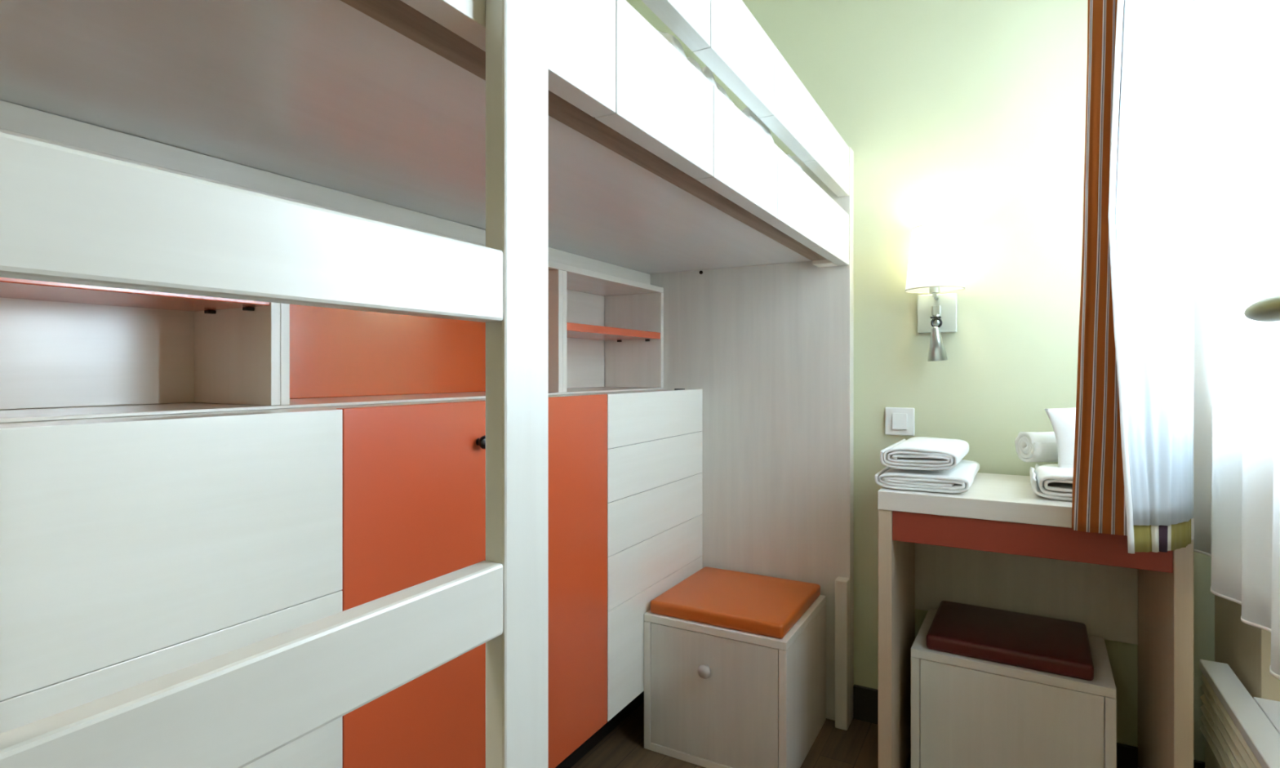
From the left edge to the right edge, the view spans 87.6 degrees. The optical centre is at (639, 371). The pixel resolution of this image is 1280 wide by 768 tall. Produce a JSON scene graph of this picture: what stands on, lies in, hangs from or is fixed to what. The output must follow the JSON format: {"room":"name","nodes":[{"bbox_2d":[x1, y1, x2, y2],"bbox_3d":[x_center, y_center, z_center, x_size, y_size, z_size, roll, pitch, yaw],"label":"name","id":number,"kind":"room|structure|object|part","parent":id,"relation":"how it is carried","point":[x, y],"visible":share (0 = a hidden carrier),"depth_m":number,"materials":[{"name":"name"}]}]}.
{"room":"bedroom","nodes":[
{"label":"bedroom","id":0,"kind":"room"},
{"bbox_2d":[570,702,911,767],"bbox_3d":[-0.214,1.080,0.377,2.182,0.100,4.049,0,0,29],"label":"floor","id":1,"kind":"structure","parent":0,"point":[856,747],"depth_m":1.81,"materials":[{"name":"brown wood"}]},
{"bbox_2d":[0,0,548,767],"bbox_3d":[-0.220,0.080,0.433,0.024,1.900,0.501,0,0,29],"label":"ladder","id":2,"kind":"object","parent":1,"relation":"on","point":[68,215],"visible":1,"depth_m":0.45,"materials":[{"name":"white wood"}]},
{"bbox_3d":[-0.113,0.080,0.623,0.024,1.900,0.066,0,0,29],"label":"ladder post","id":3,"kind":"part","parent":2,"relation":"part of","materials":[{"name":"white wood"}]},
{"bbox_2d":[0,388,702,767],"bbox_3d":[-0.584,0.542,1.127,0.403,0.976,2.598,0,0,29],"label":"base cabinet","id":4,"kind":"object","parent":1,"relation":"on","point":[135,550],"visible":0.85,"depth_m":0.99,"materials":[{"name":"white wood"}]},
{"bbox_3d":[-0.762,0.466,0.460,0.019,0.817,1.258,0,0,29],"label":"panel","id":5,"kind":"part","parent":4,"relation":"part of","materials":[{"name":"white laminate"}]},
{"bbox_2d":[0,128,663,422],"bbox_3d":[-0.642,-0.111,1.188,0.237,0.342,2.546,0,0,29],"label":"open shelf unit","id":6,"kind":"object","parent":4,"relation":"on","point":[68,351],"visible":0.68,"depth_m":1.14,"materials":[{"name":"white wood"}]},
{"bbox_3d":[-0.270,0.466,1.339,0.019,0.819,0.752,0,0,29],"label":"door","id":7,"kind":"part","parent":4,"relation":"part of","materials":[{"name":"orange laminate"}]},
{"bbox_3d":[-0.294,0.133,1.255,0.022,0.026,0.026,0,0,29],"label":"knob","id":8,"kind":"part","parent":4,"relation":"part of","materials":[{"name":"black plastic"}]},
{"bbox_3d":[0.056,0.466,1.923,0.019,0.817,0.582,0,0,29],"label":"panel","id":9,"kind":"part","parent":4,"relation":"part of","materials":[{"name":"white laminate"}]},
{"bbox_2d":[0,0,853,730],"bbox_3d":[-0.255,0.187,1.258,0.849,1.686,2.148,0,0,29],"label":"bed","id":10,"kind":"object","parent":1,"relation":"on","point":[374,108],"visible":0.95,"depth_m":1.10,"materials":[{"name":"grey wood"}]},
{"bbox_3d":[0.257,0.187,2.174,0.849,1.686,0.050,0,0,29],"label":"panel","id":11,"kind":"part","parent":10,"relation":"part of","materials":[{"name":"grey wood"}]},
{"bbox_3d":[0.099,-0.583,1.060,0.032,0.142,2.046,0,0,29],"label":"guard rail","id":12,"kind":"part","parent":10,"relation":"part of","materials":[{"name":"white wood"}]},
{"bbox_3d":[-0.238,-0.401,1.270,0.745,0.088,1.985,0,0,29],"label":"mattress","id":13,"kind":"object","parent":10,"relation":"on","visible":0},
{"bbox_2d":[657,30,773,142],"bbox_3d":[-0.117,-0.504,1.429,0.702,0.116,0.520,0,0,29],"label":"duvet","id":14,"kind":"object","parent":13,"relation":"on","point":[705,71],"visible":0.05,"depth_m":1.19,"materials":[{"name":"white fabric"}]},
{"bbox_2d":[786,154,802,169],"bbox_3d":[0.160,-0.488,1.770,0.552,0.085,0.135,0,0,29],"label":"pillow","id":15,"kind":"object","parent":13,"relation":"on","point":[788,155],"visible":0.02,"depth_m":1.63,"materials":[{"name":"white fabric"}]},
{"bbox_2d":[644,566,826,767],"bbox_3d":[0.276,0.826,1.884,0.399,0.408,0.421,0,0,29],"label":"stool","id":16,"kind":"object","parent":1,"relation":"on","point":[735,662],"visible":1,"depth_m":1.75,"materials":[{"name":"white wood"}]},
{"bbox_3d":[0.117,0.856,1.989,0.021,0.348,0.392,0,0,29],"label":"panel","id":17,"kind":"part","parent":16,"relation":"part of","materials":[{"name":"white wood"}]},
{"bbox_3d":[0.282,1.020,1.896,0.359,0.020,0.393,0,0,29],"label":"panel","id":18,"kind":"part","parent":16,"relation":"part of","materials":[{"name":"white wood"}]},
{"bbox_3d":[0.169,0.772,1.720,0.035,0.035,0.030,0,0,29],"label":"knob","id":19,"kind":"part","parent":16,"relation":"part of","materials":[{"name":"beige plastic"}]},
{"bbox_3d":[0.191,0.846,1.733,0.355,0.325,0.016,0,0,29],"label":"panel","id":20,"kind":"part","parent":16,"relation":"part of","materials":[{"name":"grey wood"}]},
{"bbox_3d":[0.282,0.672,1.896,0.399,0.020,0.393,0,0,29],"label":"panel","id":21,"kind":"part","parent":16,"relation":"part of","materials":[{"name":"white wood"}]},
{"bbox_2d":[650,566,820,639],"bbox_3d":[0.282,0.642,1.895,0.375,0.040,0.375,0,0,29],"label":"seat cushion","id":22,"kind":"object","parent":16,"relation":"on","point":[737,605],"depth_m":1.80,"materials":[{"name":"orange leather"}]},
{"bbox_3d":[0.447,0.856,1.804,0.021,0.348,0.392,0,0,29],"label":"panel","id":23,"kind":"part","parent":16,"relation":"part of","materials":[{"name":"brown wood"}]},
{"bbox_2d":[911,600,1116,767],"bbox_3d":[0.903,0.826,1.628,0.411,0.408,0.330,0,0,29],"label":"stool","id":24,"kind":"object","parent":1,"relation":"on","point":[991,687],"visible":1,"depth_m":1.51,"materials":[{"name":"white wood"}]},
{"bbox_3d":[0.740,0.856,1.726,0.020,0.348,0.318,0,0,31],"label":"panel","id":25,"kind":"part","parent":24,"relation":"part of","materials":[{"name":"brown wood"}]},
{"bbox_2d":[926,600,1093,680],"bbox_3d":[0.898,0.642,1.625,0.340,0.040,0.297,0,0,29],"label":"seat cushion","id":26,"kind":"object","parent":24,"relation":"on","point":[1032,646],"depth_m":1.56,"materials":[{"name":"red leather"}]},
{"bbox_3d":[0.826,0.846,1.500,0.359,0.325,0.015,0,0,31],"label":"panel","id":27,"kind":"part","parent":24,"relation":"part of","materials":[{"name":"brown wood"}]},
{"bbox_3d":[0.903,0.672,1.628,0.411,0.020,0.330,0,0,29],"label":"panel","id":28,"kind":"part","parent":24,"relation":"part of","materials":[{"name":"brown wood"}]},
{"bbox_3d":[1.067,0.856,1.530,0.020,0.348,0.318,0,0,31],"label":"panel","id":29,"kind":"part","parent":24,"relation":"part of","materials":[{"name":"brown wood"}]},
{"bbox_2d":[877,472,1194,767],"bbox_3d":[0.902,0.652,1.583,0.570,0.755,0.424,0,0,29],"label":"desk","id":30,"kind":"object","parent":1,"relation":"on","point":[999,544],"visible":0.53,"depth_m":1.53,"materials":[{"name":"white wood"}]},
{"bbox_3d":[0.667,0.674,1.716,0.030,0.712,0.422,0,0,29],"label":"panel","id":31,"kind":"part","parent":30,"relation":"part of","materials":[{"name":"brown wood"}]},
{"bbox_2d":[874,459,979,493],"bbox_3d":[0.728,0.254,1.667,0.207,0.036,0.349,0,0,29],"label":"folded towel","id":32,"kind":"object","parent":30,"relation":"on","point":[958,479],"visible":0.76,"depth_m":1.54,"materials":[{"name":"white fabric"}]},
{"bbox_2d":[880,436,968,470],"bbox_3d":[0.723,0.202,1.672,0.174,0.050,0.326,0,0,29],"label":"folded towel","id":33,"kind":"object","parent":32,"relation":"on","point":[917,453],"visible":1,"depth_m":1.55,"materials":[{"name":"white fabric"}]},
{"bbox_3d":[1.003,0.494,1.763,0.509,0.352,0.012,0,0,29],"label":"panel","id":34,"kind":"part","parent":30,"relation":"part of","materials":[{"name":"grey wood"}]},
{"bbox_2d":[1035,463,1057,468],"bbox_3d":[1.094,0.254,1.623,0.221,0.035,0.158,0,0,29],"label":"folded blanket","id":35,"kind":"object","parent":30,"relation":"on","point":[1051,464],"visible":0.02,"depth_m":1.72,"materials":[{"name":"white fabric"}]},
{"bbox_2d":[1014,431,1057,462],"bbox_3d":[1.034,0.186,1.652,0.166,0.075,0.082,0,0,-3],"label":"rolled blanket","id":36,"kind":"object","parent":35,"relation":"on","point":[1030,446],"visible":0.48,"depth_m":1.63,"materials":[{"name":"white fabric"}]},
{"bbox_2d":[1029,465,1073,500],"bbox_3d":[0.957,0.246,1.484,0.149,0.052,0.196,0,0,29],"label":"folded towel","id":37,"kind":"object","parent":30,"relation":"on","point":[1049,482],"visible":0.51,"depth_m":1.43,"materials":[{"name":"white fabric"}]},
{"bbox_2d":[1044,408,1075,467],"bbox_3d":[1.072,0.145,1.518,0.256,0.184,0.055,0,0,29],"label":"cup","id":38,"kind":"object","parent":37,"relation":"on","point":[1062,420],"visible":0.19,"depth_m":1.55,"materials":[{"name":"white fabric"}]},
{"bbox_3d":[1.138,0.674,1.452,0.030,0.712,0.422,0,0,29],"label":"panel","id":39,"kind":"part","parent":30,"relation":"part of","materials":[{"name":"brown wood"}]},
{"bbox_2d":[626,0,1214,762],"bbox_3d":[0.725,-0.195,2.057,2.182,2.450,0.200,0,0,29],"label":"wall","id":40,"kind":"structure","parent":0,"point":[970,115],"depth_m":1.85,"materials":[{"name":"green paint"}]},
{"bbox_2d":[884,407,915,435],"bbox_3d":[0.750,0.144,1.919,0.080,0.080,0.015,0,0,29],"label":"light switch","id":41,"kind":"object","parent":40,"relation":"attached to","point":[898,420],"visible":1,"depth_m":1.92,"materials":[{"name":"white plastic"}]},
{"bbox_2d":[905,223,964,361],"bbox_3d":[0.802,-0.208,1.809,0.148,0.360,0.157,0,0,29],"label":"wall lamp","id":42,"kind":"object","parent":40,"relation":"attached to","point":[935,261],"visible":1,"depth_m":1.78,"materials":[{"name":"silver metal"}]},
{"bbox_3d":[0.800,-0.305,1.805,0.147,0.166,0.147,0,0,29],"label":"lamp shade","id":43,"kind":"part","parent":42,"relation":"part of","materials":[{"name":"white fabric"}]},
{"bbox_3d":[0.822,-0.157,1.844,0.022,0.050,0.036,0,0,29],"label":"spot arm","id":44,"kind":"part","parent":42,"relation":"part of","materials":[{"name":"silver metal"}]},
{"bbox_3d":[0.835,-0.163,1.869,0.100,0.107,0.020,0,0,29],"label":"wall plate","id":45,"kind":"part","parent":42,"relation":"part of","materials":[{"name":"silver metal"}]},
{"bbox_2d":[853,684,1204,767],"bbox_3d":[1.001,0.981,1.781,0.831,0.098,0.012,0,0,29],"label":"baseboard","id":46,"kind":"structure","parent":40,"relation":"attached to","point":[865,700],"depth_m":1.95,"materials":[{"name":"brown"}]},
{"bbox_2d":[1214,595,1279,701],"bbox_3d":[0.598,-0.195,-0.077,0.280,2.450,3.649,0,0,29],"label":"wall","id":47,"kind":"structure","parent":0,"point":[1246,648],"depth_m":1.38,"materials":[{"name":"beige paint"}]},
{"bbox_2d":[1199,659,1279,767],"bbox_3d":[0.966,0.785,0.850,0.142,0.310,1.327,0,0,29],"label":"panel radiator","id":48,"kind":"object","parent":47,"relation":"attached to","point":[1236,731],"visible":1,"depth_m":1.28,"materials":[{"name":"white metal"}]},
{"bbox_2d":[1200,674,1262,767],"bbox_3d":[0.924,0.797,0.872,0.044,0.286,1.317,0,0,29],"label":"grille","id":49,"kind":"object","parent":48,"relation":"attached to","point":[1226,745],"depth_m":1.32,"materials":[{"name":"beige metal"}]},
{"bbox_2d":[1244,294,1279,321],"bbox_3d":[0.675,-0.067,0.587,0.097,0.044,0.398,0,0,1],"label":"handle","id":50,"kind":"object","parent":47,"relation":"attached to","point":[1267,309],"visible":1,"depth_m":0.70,"materials":[{"name":"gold metal"}]},
{"bbox_2d":[1253,697,1279,734],"bbox_3d":[0.887,0.650,0.656,0.092,0.040,1.410,0,0,29],"label":"trim","id":51,"kind":"structure","parent":47,"relation":"attached to","point":[1271,708],"depth_m":1.24,"materials":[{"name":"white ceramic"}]},
{"bbox_3d":[0.918,-1.287,0.936,0.150,0.035,1.430,0,0,29],"label":"rail","id":52,"kind":"object","parent":47,"relation":"attached to","visible":0},
{"bbox_2d":[1071,0,1194,553],"bbox_3d":[0.921,-0.478,1.221,0.173,1.584,0.176,0,0,13],"label":"striped curtain","id":53,"kind":"object","parent":52,"relation":"hanging from","point":[1133,477],"visible":1,"depth_m":1.16,"materials":[{"name":"orange fabric"}]},
{"bbox_2d":[1192,0,1279,679],"bbox_3d":[0.998,-0.439,1.112,0.048,1.662,0.946,0,0,32],"label":"sheer curtain","id":54,"kind":"object","parent":52,"relation":"hanging from","point":[1236,43],"visible":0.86,"depth_m":1.13,"materials":[{"name":"white fabric"}]}
]}

